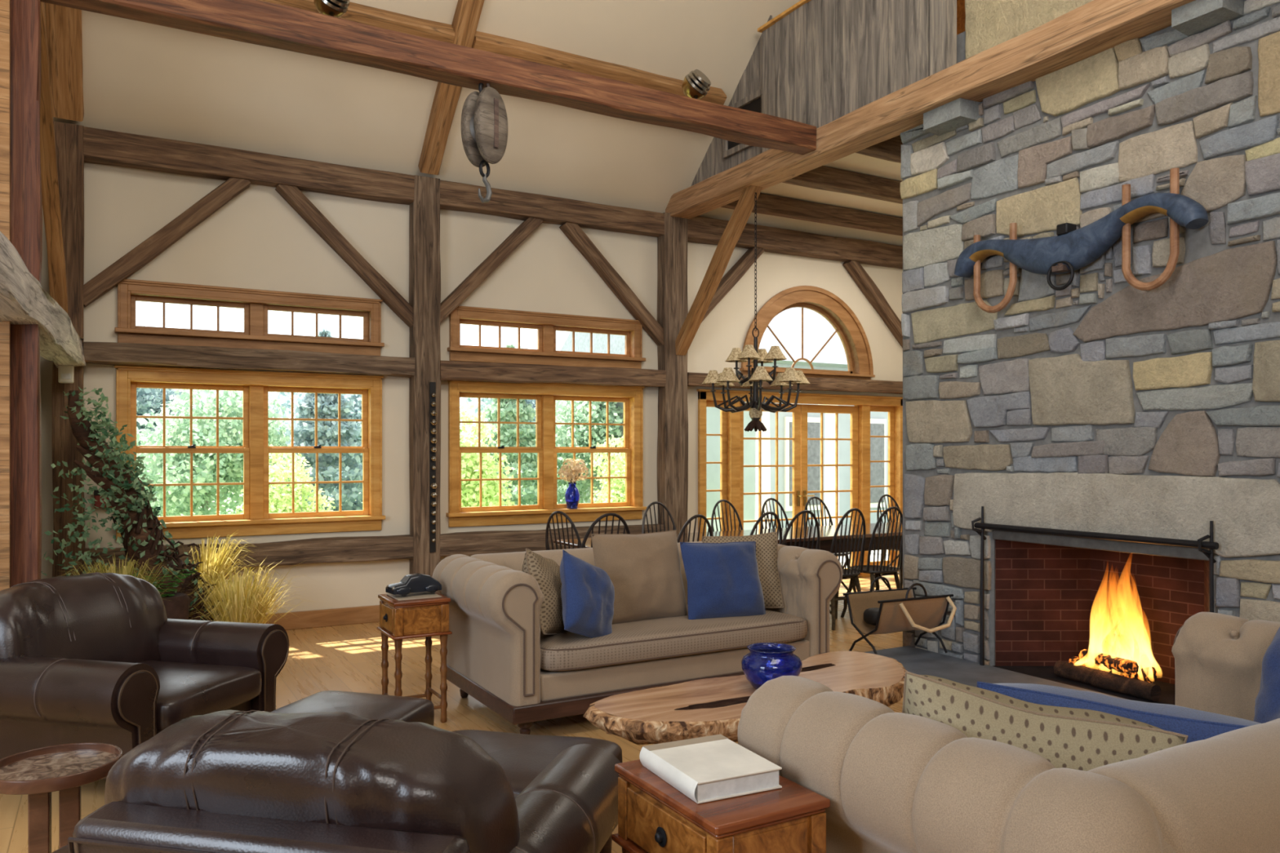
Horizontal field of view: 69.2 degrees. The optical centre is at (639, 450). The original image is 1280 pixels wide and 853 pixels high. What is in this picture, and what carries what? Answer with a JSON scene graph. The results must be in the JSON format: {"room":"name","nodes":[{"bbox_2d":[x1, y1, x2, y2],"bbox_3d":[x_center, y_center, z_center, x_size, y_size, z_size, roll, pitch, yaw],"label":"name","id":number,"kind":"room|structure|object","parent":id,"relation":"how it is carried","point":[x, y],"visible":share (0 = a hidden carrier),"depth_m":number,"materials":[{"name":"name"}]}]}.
{"room":"living room","nodes":[
{"label":"living room","id":0,"kind":"room"},
{"bbox_2d":[9,0,10,587],"bbox_3d":[-4.669,-1.700,4.269,2.940,6.700,0.150,0,0,-30],"label":"wall","id":1,"kind":"structure","parent":0,"point":[10,0],"depth_m":4.98,"materials":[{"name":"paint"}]},
{"bbox_2d":[0,0,9,591],"bbox_3d":[-3.414,-1.400,4.878,0.164,5.900,0.040,0,0,-30],"label":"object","id":2,"kind":"structure","parent":1,"relation":"attached to","point":[4,4],"depth_m":4.89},
{"bbox_2d":[0,573,902,852],"bbox_3d":[2.104,1.625,4.374,16.000,0.150,11.900,0,0,-30],"label":"floor","id":3,"kind":"structure","parent":0,"point":[346,657],"depth_m":6.24,"materials":[{"name":"wood"}]},
{"bbox_2d":[10,0,42,586],"bbox_3d":[-3.393,-1.400,5.090,0.188,5.900,0.187,0,0,-30],"label":"timber post","id":4,"kind":"object","parent":3,"relation":"on","point":[26,203],"visible":0.44,"depth_m":5.03,"materials":[{"name":"wood"}]},
{"bbox_2d":[40,0,816,155],"bbox_3d":[-1.055,-2.615,6.390,5.720,0.225,0.207,0,0,-30],"label":"beam","id":5,"kind":"structure","parent":4,"relation":"attached to","point":[256,22],"depth_m":6.16,"materials":[{"name":"wood"}]},
{"bbox_2d":[461,83,507,202],"bbox_3d":[-1.068,-2.170,6.372,0.242,0.940,0.270,0,0,38],"label":"pulley block","id":6,"kind":"object","parent":5,"relation":"hanging from","point":[484,120],"visible":0.99,"depth_m":6.30,"materials":[{"name":"wood"}]},
{"bbox_2d":[681,69,711,99],"bbox_3d":[0.442,-2.851,7.279,0.228,0.266,0.216,0,0,40],"label":"spot lamp","id":7,"kind":"object","parent":5,"relation":"attached to","point":[695,85],"visible":0.89,"depth_m":7.22,"materials":[{"name":"metal"}]},
{"bbox_2d":[0,742,123,852],"bbox_3d":[-1.762,1.242,2.794,0.360,0.617,0.360,0,0,-30],"label":"tray table","id":8,"kind":"object","parent":3,"relation":"on","point":[64,768],"visible":0.96,"depth_m":2.75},
{"bbox_2d":[0,742,123,795],"bbox_3d":[-1.762,0.954,2.794,0.360,0.042,0.360,0,0,-30],"label":"tray","id":9,"kind":"object","parent":8,"relation":"on","point":[58,767],"depth_m":2.79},
{"bbox_2d":[52,121,84,577],"bbox_3d":[-4.414,-0.477,7.165,0.215,4.055,0.178,0,0,-30],"label":"timber post","id":10,"kind":"object","parent":3,"relation":"on","point":[68,138],"visible":0.52,"depth_m":7.10,"materials":[{"name":"wood"}]},
{"bbox_2d":[40,2,67,313],"bbox_3d":[-4.014,-1.936,6.286,0.113,1.794,1.771,0,0,-27],"label":"knee brace","id":11,"kind":"object","parent":10,"relation":"attached to","point":[50,186],"visible":0.71,"depth_m":6.36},
{"bbox_2d":[83,177,250,307],"bbox_3d":[-3.848,-1.731,7.512,1.281,1.214,0.142,0,0,-30],"label":"knee brace","id":12,"kind":"object","parent":10,"relation":"attached to","point":[152,247],"visible":0.97,"depth_m":7.45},
{"bbox_2d":[40,386,222,620],"bbox_3d":[-3.594,0.568,6.761,1.469,2.079,0.623,0,0,-14],"label":"climbing plant","id":13,"kind":"object","parent":3,"relation":"on","point":[140,529],"visible":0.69,"depth_m":6.67,"materials":[{"name":"green plant"}]},
{"bbox_2d":[0,572,288,778],"bbox_3d":[-2.511,1.080,4.485,1.148,0.940,1.190,0,0,14],"label":"leather armchair","id":14,"kind":"object","parent":3,"relation":"on","point":[95,657],"visible":0.92,"depth_m":4.26,"materials":[{"name":"brown"}]},
{"bbox_2d":[0,573,167,662],"bbox_3d":[-2.779,0.925,4.540,0.422,0.630,0.980,0,0,14],"label":"cushion","id":15,"kind":"object","parent":14,"relation":"on","point":[93,616],"depth_m":4.45,"materials":[{"name":"leather"}]},
{"bbox_2d":[137,660,262,732],"bbox_3d":[-2.342,1.157,4.442,0.800,0.194,0.696,0,0,14],"label":"seat cushion","id":16,"kind":"object","parent":14,"relation":"on","point":[188,688],"depth_m":4.37,"materials":[{"name":"leather"}]},
{"bbox_2d":[160,592,189,619],"bbox_3d":[-3.283,1.275,6.417,0.300,0.550,0.300,0,0,-30],"label":"planter pot","id":17,"kind":"object","parent":3,"relation":"on","point":[177,606],"visible":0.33,"depth_m":6.35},
{"bbox_2d":[180,556,319,623],"bbox_3d":[-3.009,1.194,6.946,1.275,0.712,1.201,0,0,-30],"label":"clump","id":18,"kind":"object","parent":3,"relation":"on","point":[240,603],"visible":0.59,"depth_m":6.81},
{"bbox_2d":[51,709,621,852],"bbox_3d":[-0.725,1.080,2.454,1.190,0.940,1.148,0,0,13],"label":"leather armchair","id":19,"kind":"object","parent":3,"relation":"on","point":[224,781],"visible":0.99,"depth_m":2.01,"materials":[{"name":"brown"}]},
{"bbox_2d":[270,690,434,725],"bbox_3d":[-1.286,1.314,3.896,0.600,0.473,0.740,0,0,14],"label":"leather ottoman","id":20,"kind":"object","parent":3,"relation":"on","point":[367,705],"visible":0.2,"depth_m":3.98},
{"bbox_2d":[377,591,452,722],"bbox_3d":[-1.309,1.195,5.358,0.344,0.710,0.368,0,0,-30],"label":"side table","id":21,"kind":"object","parent":3,"relation":"on","point":[399,620],"visible":0.92,"depth_m":5.26,"materials":[{"name":"wood"}]},
{"bbox_2d":[386,591,441,600],"bbox_3d":[-1.306,0.836,5.359,0.250,0.008,0.260,0,0,-30],"label":"flat tray","id":22,"kind":"object","parent":21,"relation":"on","point":[421,595],"visible":0.76,"depth_m":5.30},
{"bbox_2d":[385,573,441,595],"bbox_3d":[-1.308,0.767,5.359,0.297,0.115,0.140,0,0,-38],"label":"model car","id":23,"kind":"object","parent":22,"relation":"on","point":[416,582],"visible":1,"depth_m":5.32,"materials":[{"name":"black"}]},
{"bbox_2d":[408,175,440,577],"bbox_3d":[-1.985,-0.477,8.558,0.267,4.055,0.175,0,0,-30],"label":"timber post","id":24,"kind":"object","parent":3,"relation":"on","point":[424,264],"visible":0.82,"depth_m":8.48,"materials":[{"name":"wood"}]},
{"bbox_2d":[275,183,413,327],"bbox_3d":[-2.570,-1.736,8.244,1.256,1.199,0.142,0,0,-30],"label":"knee brace","id":25,"kind":"object","parent":24,"relation":"attached to","point":[293,196],"visible":0.98,"depth_m":8.18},
{"bbox_2d":[429,382,437,552],"bbox_3d":[-1.885,0.150,8.473,0.066,1.560,0.068,0,0,-30],"label":"strap","id":26,"kind":"object","parent":24,"relation":"hanging from","point":[433,422],"visible":1,"depth_m":8.48,"materials":[{"name":"black"}]},
{"bbox_2d":[440,217,543,323],"bbox_3d":[-1.474,-1.747,8.873,1.150,1.177,0.143,0,0,-30],"label":"knee brace","id":27,"kind":"object","parent":24,"relation":"attached to","point":[485,268],"visible":0.92,"depth_m":8.82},
{"bbox_2d":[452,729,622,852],"bbox_3d":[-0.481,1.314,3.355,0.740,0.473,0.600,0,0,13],"label":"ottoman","id":28,"kind":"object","parent":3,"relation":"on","point":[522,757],"visible":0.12,"depth_m":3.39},
{"bbox_2d":[452,729,622,794],"bbox_3d":[-0.481,1.172,3.355,0.740,0.190,0.600,0,0,13],"label":"cushion","id":29,"kind":"object","parent":28,"relation":"on","point":[522,757],"depth_m":3.38,"materials":[{"name":"leather"}]},
{"bbox_2d":[545,511,582,550],"bbox_3d":[-0.548,1.026,7.905,0.447,1.056,0.485,0,0,34],"label":"chair","id":30,"kind":"object","parent":3,"relation":"on","point":[551,517],"visible":0.23,"depth_m":7.73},
{"bbox_2d":[432,541,842,734],"bbox_3d":[0.007,1.096,5.904,2.434,0.908,1.180,0,0,-30],"label":"sofa","id":31,"kind":"object","parent":3,"relation":"on","point":[499,655],"visible":0.66,"depth_m":5.31,"materials":[{"name":"fabric"}]},
{"bbox_2d":[521,548,566,635],"bbox_3d":[-0.538,0.830,5.341,0.245,0.575,0.592,0,0,14],"label":"throw pillow","id":32,"kind":"object","parent":31,"relation":"on","point":[545,571],"visible":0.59,"depth_m":5.17,"materials":[{"name":"fabric"}]},
{"bbox_2d":[560,550,614,637],"bbox_3d":[-0.299,0.849,5.289,0.249,0.585,0.588,0,0,37],"label":"throw pillow","id":33,"kind":"object","parent":31,"relation":"on","point":[587,590],"visible":0.94,"depth_m":5.18,"materials":[{"name":"blue fabric"}]},
{"bbox_2d":[591,529,687,623],"bbox_3d":[-0.001,0.786,5.794,0.639,0.554,0.288,0,0,-36],"label":"throw pillow","id":34,"kind":"object","parent":31,"relation":"on","point":[643,570],"visible":0.87,"depth_m":5.70,"materials":[{"name":"beige fabric"}]},
{"bbox_2d":[539,604,807,671],"bbox_3d":[0.079,1.125,5.778,1.850,0.169,0.890,0,0,-30],"label":"seat cushion","id":35,"kind":"object","parent":31,"relation":"on","point":[657,642],"depth_m":5.40,"materials":[{"name":"fabric"}]},
{"bbox_2d":[680,541,765,619],"bbox_3d":[0.534,0.827,5.908,0.573,0.502,0.277,0,0,-23],"label":"throw pillow","id":36,"kind":"object","parent":31,"relation":"on","point":[723,580],"visible":0.94,"depth_m":5.82,"materials":[{"name":"blue fabric"}]},
{"bbox_2d":[702,531,783,608],"bbox_3d":[0.681,0.805,6.167,0.536,0.526,0.236,0,0,3],"label":"throw pillow","id":37,"kind":"object","parent":31,"relation":"on","point":[766,544],"visible":0.38,"depth_m":6.12,"materials":[{"name":"fabric"}]},
{"bbox_2d":[657,213,688,533],"bbox_3d":[0.349,-0.477,9.893,0.306,4.055,0.174,0,0,-30],"label":"timber post","id":38,"kind":"object","parent":3,"relation":"on","point":[672,246],"visible":0.73,"depth_m":9.82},
{"bbox_2d":[559,222,663,346],"bbox_3d":[-0.241,-1.719,9.578,1.250,1.226,0.141,0,0,-30],"label":"knee brace","id":39,"kind":"object","parent":38,"relation":"attached to","point":[576,236],"visible":0.96,"depth_m":9.51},
{"bbox_2d":[675,185,762,355],"bbox_3d":[0.749,-1.782,9.297,0.144,1.536,1.420,0,0,-30],"label":"knee brace","id":40,"kind":"object","parent":38,"relation":"attached to","point":[722,254],"visible":0.96,"depth_m":9.21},
{"bbox_2d":[611,759,830,852],"bbox_3d":[0.193,1.195,2.363,0.354,0.710,0.498,0,0,-30],"label":"side table","id":41,"kind":"object","parent":3,"relation":"on","point":[655,816],"visible":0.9,"depth_m":2.22,"materials":[{"name":"wood"}]},
{"bbox_2d":[639,733,782,803],"bbox_3d":[0.176,0.813,2.389,0.250,0.052,0.300,0,0,-26],"label":"book","id":42,"kind":"object","parent":41,"relation":"on","point":[704,769],"visible":1,"depth_m":2.32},
{"bbox_2d":[553,521,902,553],"bbox_3d":[1.424,1.167,8.882,4.500,0.765,0.960,0,0,-30],"label":"dining table","id":43,"kind":"object","parent":3,"relation":"on","point":[827,532],"visible":0.05,"depth_m":8.80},
{"bbox_2d":[583,650,906,744],"bbox_3d":[0.649,1.340,4.350,1.901,0.484,0.712,0,0,-37],"label":"coffee table","id":44,"kind":"object","parent":3,"relation":"on","point":[705,707],"visible":0.62,"depth_m":4.13,"materials":[{"name":"brown wood"}]},
{"bbox_2d":[741,642,802,689],"bbox_3d":[0.609,1.004,4.290,0.280,0.190,0.280,0,0,-30],"label":"glass bowl","id":45,"kind":"object","parent":44,"relation":"on","point":[765,661],"visible":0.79,"depth_m":4.20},
{"bbox_2d":[829,507,866,630],"bbox_3d":[1.753,1.026,8.289,0.447,1.056,0.485,0,0,-31],"label":"chair","id":46,"kind":"object","parent":3,"relation":"on","point":[846,572],"visible":0.59,"depth_m":8.15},
{"bbox_2d":[840,506,902,617],"bbox_3d":[2.168,1.026,8.526,0.447,1.056,0.485,0,0,-26],"label":"chair","id":47,"kind":"object","parent":3,"relation":"on","point":[874,571],"visible":0.72,"depth_m":8.38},
{"bbox_2d":[737,612,1279,852],"bbox_3d":[1.586,1.096,2.735,2.435,0.908,1.180,0,0,-30],"label":"sofa","id":48,"kind":"object","parent":3,"relation":"on","point":[893,782],"visible":0.85,"depth_m":2.02,"materials":[{"name":"fabric"}]},
{"bbox_2d":[902,671,1187,771],"bbox_3d":[0.968,0.847,2.340,0.576,0.563,0.508,0,0,-10],"label":"throw pillow","id":49,"kind":"object","parent":48,"relation":"on","point":[1073,738],"visible":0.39,"depth_m":2.22,"materials":[{"name":"fabric"}]},
{"bbox_2d":[976,680,1260,742],"bbox_3d":[1.238,0.873,2.396,0.772,0.539,0.417,0,0,13],"label":"throw pillow","id":50,"kind":"object","parent":48,"relation":"on","point":[1197,725],"visible":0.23,"depth_m":2.35,"materials":[{"name":"blue fabric"}]},
{"bbox_2d":[1253,626,1279,723],"bbox_3d":[2.201,0.832,3.044,0.248,0.492,0.514,0,0,13],"label":"throw pillow","id":51,"kind":"object","parent":48,"relation":"on","point":[1267,707],"visible":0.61,"depth_m":3.14,"materials":[{"name":"blue fabric"}]},
{"bbox_2d":[865,0,1279,705],"bbox_3d":[3.260,-3.050,5.495,1.880,9.200,4.296,0,0,-30],"label":"stone fireplace","id":52,"kind":"object","parent":3,"relation":"on","point":[1101,403],"visible":0.85,"depth_m":5.94,"materials":[{"name":"stone"}]},
{"bbox_2d":[843,576,956,654],"bbox_3d":[1.869,1.198,6.717,0.680,0.533,0.568,0,0,-26],"label":"carrier","id":53,"kind":"object","parent":52,"relation":"on","point":[889,611],"visible":0.99,"depth_m":6.63,"materials":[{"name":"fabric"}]},
{"bbox_2d":[665,0,1195,219],"bbox_3d":[3.196,-2.598,5.011,0.286,0.240,11.320,0,0,-30],"label":"tie beam","id":54,"kind":"structure","parent":52,"relation":"attached to","point":[1095,27],"depth_m":6.50,"materials":[{"name":"wood"}]},
{"bbox_2d":[701,192,809,431],"bbox_3d":[1.088,-1.328,8.724,0.998,2.280,0.998,0,0,-30],"label":"chandelier","id":55,"kind":"object","parent":54,"relation":"hanging from","point":[758,375],"visible":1,"depth_m":8.67,"materials":[{"name":"metal"}]},
{"bbox_2d":[929,0,956,75],"bbox_3d":[2.192,-4.025,6.706,0.130,2.650,0.140,0,0,-30],"label":"trim","id":56,"kind":"structure","parent":54,"relation":"on","point":[943,13],"depth_m":6.65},
{"bbox_2d":[954,168,1208,313],"bbox_3d":[2.706,-1.273,5.895,0.165,0.674,1.715,0,0,-30],"label":"yoke","id":57,"kind":"object","parent":52,"relation":"hanging from","point":[1073,249],"visible":1,"depth_m":5.72,"materials":[{"name":"wood"}]},
{"bbox_2d":[971,506,1218,665],"bbox_3d":[2.781,0.948,5.836,0.105,1.115,1.644,0,0,-30],"label":"rod","id":58,"kind":"object","parent":52,"relation":"on","point":[1199,544],"visible":0.93,"depth_m":5.72,"materials":[{"name":"metal"}]},
{"bbox_2d":[1053,660,1160,701],"bbox_3d":[2.946,1.451,5.880,0.120,0.112,0.689,0,0,-25],"label":"log","id":59,"kind":"object","parent":52,"relation":"in","point":[1140,689],"visible":1,"depth_m":5.81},
{"bbox_2d":[1079,648,1138,675],"bbox_3d":[2.996,1.347,5.938,0.095,0.109,0.444,0,0,-11],"label":"log","id":60,"kind":"object","parent":59,"relation":"on","point":[1129,667],"visible":0.96,"depth_m":5.86,"materials":[{"name":"brown"}]},
{"bbox_2d":[1075,606,1156,675],"bbox_3d":[3.072,1.013,5.918,0.359,0.814,0.458,0,0,-16],"label":"flames","id":61,"kind":"object","parent":59,"relation":"on","point":[1138,652],"visible":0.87,"depth_m":5.89},
{"bbox_3d":[-3.460,1.390,6.143,0.500,0.320,0.500,0,0,-30],"label":"basket","id":62,"kind":"object","parent":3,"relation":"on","visible":0},
{"bbox_2d":[49,553,184,598],"bbox_3d":[-3.451,0.984,6.169,0.834,0.632,0.871,0,0,-30],"label":"clump","id":63,"kind":"object","parent":62,"relation":"in","point":[129,569],"visible":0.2,"depth_m":6.14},
{"bbox_3d":[-3.393,1.400,7.253,0.340,0.300,0.340,0,0,-30],"label":"basket","id":64,"kind":"object","parent":3,"relation":"on","visible":0},
{"bbox_2d":[187,531,258,608],"bbox_3d":[-3.280,0.939,7.308,0.648,0.622,0.657,0,0,33],"label":"clump","id":65,"kind":"object","parent":64,"relation":"in","point":[215,563],"visible":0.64,"depth_m":7.21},
{"bbox_2d":[40,162,902,613],"bbox_3d":[-0.077,-0.550,9.843,11.150,4.400,0.160,0,0,-30],"label":"wall","id":66,"kind":"structure","parent":0,"point":[256,240],"depth_m":8.48,"materials":[{"name":"paint"}]},
{"bbox_2d":[83,534,413,573],"bbox_3d":[-3.210,0.872,7.859,2.580,0.222,0.158,0,0,-30],"label":"timber beam","id":67,"kind":"structure","parent":66,"relation":"attached to","point":[346,548],"depth_m":7.98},
{"bbox_2d":[83,126,414,204],"bbox_3d":[-3.203,-2.386,7.866,2.600,0.248,0.172,0,0,-30],"label":"timber beam","id":68,"kind":"structure","parent":66,"relation":"attached to","point":[102,147],"depth_m":7.71,"materials":[{"name":"wood"}]},
{"bbox_2d":[114,279,384,355],"bbox_3d":[-3.285,-1.110,7.949,2.120,0.520,0.240,0,0,-30],"label":"window","id":69,"kind":"structure","parent":66,"relation":"in","point":[255,304],"depth_m":7.89,"materials":[{"name":"brown wood"}]},
{"bbox_2d":[83,342,415,377],"bbox_3d":[-3.206,-0.769,7.852,2.580,0.186,0.207,0,0,-30],"label":"timber beam","id":70,"kind":"structure","parent":66,"relation":"attached to","point":[113,353],"depth_m":7.70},
{"bbox_2d":[114,364,385,541],"bbox_3d":[-3.285,0.020,7.949,2.140,1.400,0.240,0,0,-30],"label":"window","id":71,"kind":"structure","parent":66,"relation":"in","point":[255,386],"depth_m":7.95,"materials":[{"name":"orange wood"}]},
{"bbox_2d":[262,604,379,630],"bbox_3d":[-0.182,1.475,9.674,9.900,0.150,0.030,0,0,-30],"label":"baseboard","id":72,"kind":"structure","parent":66,"relation":"attached to","point":[366,614],"depth_m":8.18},
{"bbox_2d":[445,380,646,527],"bbox_3d":[-0.916,0.020,9.305,2.140,1.400,0.240,0,0,-30],"label":"window","id":73,"kind":"structure","parent":66,"relation":"in","point":[544,395],"depth_m":9.28,"materials":[{"name":"orange wood"}]},
{"bbox_2d":[447,306,645,368],"bbox_3d":[-0.916,-1.110,9.305,2.120,0.520,0.240,0,0,-30],"label":"window","id":74,"kind":"structure","parent":66,"relation":"in","point":[546,324],"depth_m":9.25,"materials":[{"name":"brown wood"}]},
{"bbox_2d":[440,524,663,556],"bbox_3d":[-0.830,0.879,9.226,2.430,0.218,0.160,0,0,-30],"label":"timber beam","id":75,"kind":"structure","parent":66,"relation":"attached to","point":[469,543],"depth_m":8.90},
{"bbox_2d":[440,180,664,237],"bbox_3d":[-0.833,-2.388,9.221,2.460,0.248,0.174,0,0,-30],"label":"timber beam","id":76,"kind":"structure","parent":66,"relation":"attached to","point":[454,196],"depth_m":9.11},
{"bbox_2d":[440,360,666,386],"bbox_3d":[-0.823,-0.757,9.213,2.430,0.204,0.198,-1,0,-30],"label":"timber beam","id":77,"kind":"structure","parent":66,"relation":"attached to","point":[494,372],"depth_m":9.07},
{"bbox_2d":[702,247,764,321],"bbox_3d":[0.890,-1.769,10.229,1.118,1.128,0.140,0,0,-30],"label":"knee brace","id":78,"kind":"object","parent":66,"relation":"attached to","point":[732,277],"visible":0.57,"depth_m":10.26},
{"bbox_2d":[687,372,902,394],"bbox_3d":[2.313,-0.783,11.012,4.240,0.154,0.195,0,0,-30],"label":"timber beam","id":79,"kind":"structure","parent":66,"relation":"attached to","point":[694,379],"depth_m":10.90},
{"bbox_2d":[688,216,902,269],"bbox_3d":[2.309,-2.406,11.020,4.240,0.268,0.173,0,0,-30],"label":"timber beam","id":80,"kind":"structure","parent":66,"relation":"attached to","point":[702,230],"depth_m":10.68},
{"bbox_2d":[696,388,902,577],"bbox_3d":[1.959,0.438,10.966,3.140,2.225,0.195,0,0,-30],"label":"door","id":81,"kind":"structure","parent":66,"relation":"in","point":[860,407],"depth_m":10.97,"materials":[{"name":"orange wood"}]},
{"bbox_2d":[739,285,875,379],"bbox_3d":[1.962,-1.387,10.962,1.980,1.095,0.235,0,0,-30],"label":"window","id":82,"kind":"structure","parent":66,"relation":"in","point":[852,335],"depth_m":11.06,"materials":[{"name":"brown wood"}]},
{"bbox_2d":[842,260,902,347],"bbox_3d":[2.955,-1.795,11.408,1.121,1.073,0.141,0,0,-30],"label":"knee brace","id":83,"kind":"object","parent":66,"relation":"attached to","point":[862,279],"visible":0.81,"depth_m":11.32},
{"bbox_2d":[44,0,902,246],"bbox_3d":[2.334,-5.189,4.477,15.500,5.870,12.050,0,0,-30],"label":"ceiling","id":84,"kind":"structure","parent":0,"point":[142,78],"depth_m":8.04,"materials":[{"name":"paint"}]},
{"bbox_2d":[44,3,84,121],"bbox_3d":[-3.067,-5.090,4.792,0.234,5.140,5.504,0,0,-30],"label":"rafter","id":85,"kind":"object","parent":84,"relation":"attached to","point":[63,24],"visible":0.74,"depth_m":6.76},
{"bbox_2d":[258,0,454,44],"bbox_3d":[-2.838,-3.358,7.017,2.851,0.380,0.382,0,0,-30],"label":"beam","id":86,"kind":"structure","parent":84,"relation":"attached to","point":[358,13],"depth_m":7.33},
{"bbox_2d":[417,0,484,175],"bbox_3d":[-0.622,-5.090,6.194,0.183,5.132,5.499,0,0,-30],"label":"rafter","id":87,"kind":"object","parent":84,"relation":"attached to","point":[467,15],"visible":0.71,"depth_m":8.02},
{"bbox_2d":[471,31,726,105],"bbox_3d":[-0.352,-3.356,8.443,2.520,0.373,0.380,0,0,-30],"label":"wood beam","id":88,"kind":"structure","parent":84,"relation":"attached to","point":[485,42],"depth_m":8.17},
{"bbox_2d":[690,15,772,186],"bbox_3d":[0.831,-3.315,9.245,0.029,1.432,1.534,0,0,-30],"label":"wall","id":89,"kind":"structure","parent":0,"point":[713,163],"depth_m":8.98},
{"bbox_2d":[722,88,762,159],"bbox_3d":[0.998,-3.130,8.886,0.035,0.480,0.670,0,0,-30],"label":"hatch","id":90,"kind":"object","parent":89,"relation":"attached to","point":[753,102],"visible":0.28,"depth_m":8.88,"materials":[{"name":"black"}]},
{"bbox_2d":[760,152,902,217],"bbox_3d":[3.172,-2.740,9.653,4.300,0.100,3.400,0,0,-30],"label":"ceiling","id":91,"kind":"structure","parent":0,"point":[854,162],"depth_m":9.65,"materials":[{"name":"paint"}]},
{"bbox_2d":[720,193,902,235],"bbox_3d":[2.636,-2.591,10.498,4.190,0.191,0.134,0,0,-30],"label":"joist","id":92,"kind":"object","parent":91,"relation":"attached to","point":[770,205],"visible":0.45,"depth_m":10.09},
{"bbox_2d":[782,165,902,204],"bbox_3d":[3.143,-2.593,9.613,4.190,0.193,0.144,0,0,-30],"label":"joist","id":93,"kind":"object","parent":91,"relation":"attached to","point":[823,178],"visible":0.32,"depth_m":8.91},
{"bbox_2d":[856,135,902,163],"bbox_3d":[3.631,-2.590,8.761,4.190,0.195,0.153,0,0,-30],"label":"joist","id":94,"kind":"object","parent":91,"relation":"attached to","point":[890,149],"visible":0.09,"depth_m":7.82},
{"bbox_2d":[762,0,929,152],"bbox_3d":[1.663,-3.275,7.590,0.029,1.150,2.154,0,0,-30],"label":"wall","id":95,"kind":"structure","parent":0,"point":[824,61],"depth_m":7.60,"materials":[{"name":"wood"}]},
{"bbox_3d":[-4.153,-0.600,6.034,0.290,4.500,2.600,0,0,-30],"label":"wall","id":96,"kind":"structure","parent":0,"visible":0},
{"bbox_2d":[0,231,85,368],"bbox_3d":[-3.465,-0.781,5.299,0.212,0.270,4.048,0,-1,-26],"label":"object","id":97,"kind":"object","parent":96,"relation":"attached to","point":[23,299],"visible":0.88,"depth_m":4.94,"materials":[{"name":"brown wood"}]},
{"label":"outside","id":98,"kind":"structure","parent":0,"visible":0},
{"bbox_2d":[158,481,562,516],"bbox_3d":[-11.002,2.250,39.333,100.000,0.200,60.800,0,0,-30],"label":"ground","id":99,"kind":"structure","parent":98,"point":[228,499],"depth_m":39.28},
{"bbox_2d":[136,325,239,506],"bbox_3d":[-11.435,-0.174,21.272,4.142,5.152,4.642,0,0,-43],"label":"tree","id":100,"kind":"object","parent":99,"relation":"on","point":[147,399],"visible":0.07,"depth_m":20.16,"materials":[{"name":"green plant"}]},
{"bbox_2d":[136,388,291,516],"bbox_3d":[-7.291,0.476,15.442,2.480,3.700,3.303,0,0,-5],"label":"tree","id":101,"kind":"object","parent":99,"relation":"on","point":[204,430],"visible":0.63,"depth_m":14.90,"materials":[{"name":"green plant"}]},
{"bbox_2d":[235,444,335,514],"bbox_3d":[-5.597,1.073,14.468,1.380,2.376,1.961,0,0,16],"label":"tree","id":102,"kind":"object","parent":99,"relation":"on","point":[280,501],"visible":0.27,"depth_m":14.38,"materials":[{"name":"green plant"}]},
{"bbox_2d":[268,391,362,502],"bbox_3d":[-7.802,-0.174,24.440,4.642,5.152,4.142,0,0,-27],"label":"tree","id":103,"kind":"object","parent":99,"relation":"on","point":[357,415],"visible":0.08,"depth_m":23.22,"materials":[{"name":"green plant"}]},
{"bbox_2d":[271,327,362,511],"bbox_3d":[-6.065,0.003,17.821,3.047,4.737,3.009,0,0,-19],"label":"tree","id":104,"kind":"object","parent":99,"relation":"on","point":[327,403],"visible":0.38,"depth_m":17.43,"materials":[{"name":"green plant"}]},
{"bbox_2d":[459,402,515,506],"bbox_3d":[-3.532,0.534,16.695,2.942,3.563,2.070,0,0,44],"label":"tree","id":105,"kind":"object","parent":99,"relation":"on","point":[469,461],"visible":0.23,"depth_m":16.22,"materials":[{"name":"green plant"}]},
{"bbox_2d":[462,342,567,506],"bbox_3d":[-2.840,-0.004,20.277,3.138,4.751,3.074,0,0,-15],"label":"tree","id":106,"kind":"object","parent":99,"relation":"on","point":[508,406],"visible":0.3,"depth_m":19.86,"materials":[{"name":"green plant"}]},
{"bbox_2d":[517,400,623,504],"bbox_3d":[-1.501,0.141,22.205,2.976,4.440,3.964,0,0,-17],"label":"tree","id":107,"kind":"object","parent":99,"relation":"on","point":[562,409],"visible":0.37,"depth_m":21.20,"materials":[{"name":"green plant"}]},
{"bbox_2d":[589,434,625,502],"bbox_3d":[-0.233,0.975,17.478,1.506,2.592,2.140,0,0,4],"label":"tree","id":108,"kind":"object","parent":99,"relation":"on","point":[617,485],"visible":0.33,"depth_m":17.32,"materials":[{"name":"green plant"}]},
{"bbox_2d":[560,307,888,532],"bbox_3d":[5.156,-1.350,23.696,12.700,7.000,9.200,0,0,-30],"label":"house wing","id":109,"kind":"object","parent":99,"relation":"on","point":[786,326],"visible":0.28,"depth_m":18.41},
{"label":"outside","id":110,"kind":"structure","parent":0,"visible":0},
{"bbox_2d":[840,549,888,568],"bbox_3d":[2.280,1.640,12.922,7.200,0.140,2.840,0,0,-30],"label":"deck","id":111,"kind":"object","parent":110,"point":[872,551],"depth_m":13.70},
{"bbox_2d":[755,411,770,528],"bbox_3d":[1.853,0.370,13.968,0.300,2.400,0.300,0,0,-30],"label":"porch column","id":112,"kind":"structure","parent":111,"relation":"on","point":[766,457],"depth_m":13.88,"materials":[{"name":"white"}]},
{"bbox_2d":[817,404,839,525],"bbox_3d":[3.025,0.370,14.639,0.300,2.400,0.300,0,0,-30],"label":"porch column","id":113,"kind":"structure","parent":111,"relation":"on","point":[829,445],"depth_m":14.54,"materials":[{"name":"white"}]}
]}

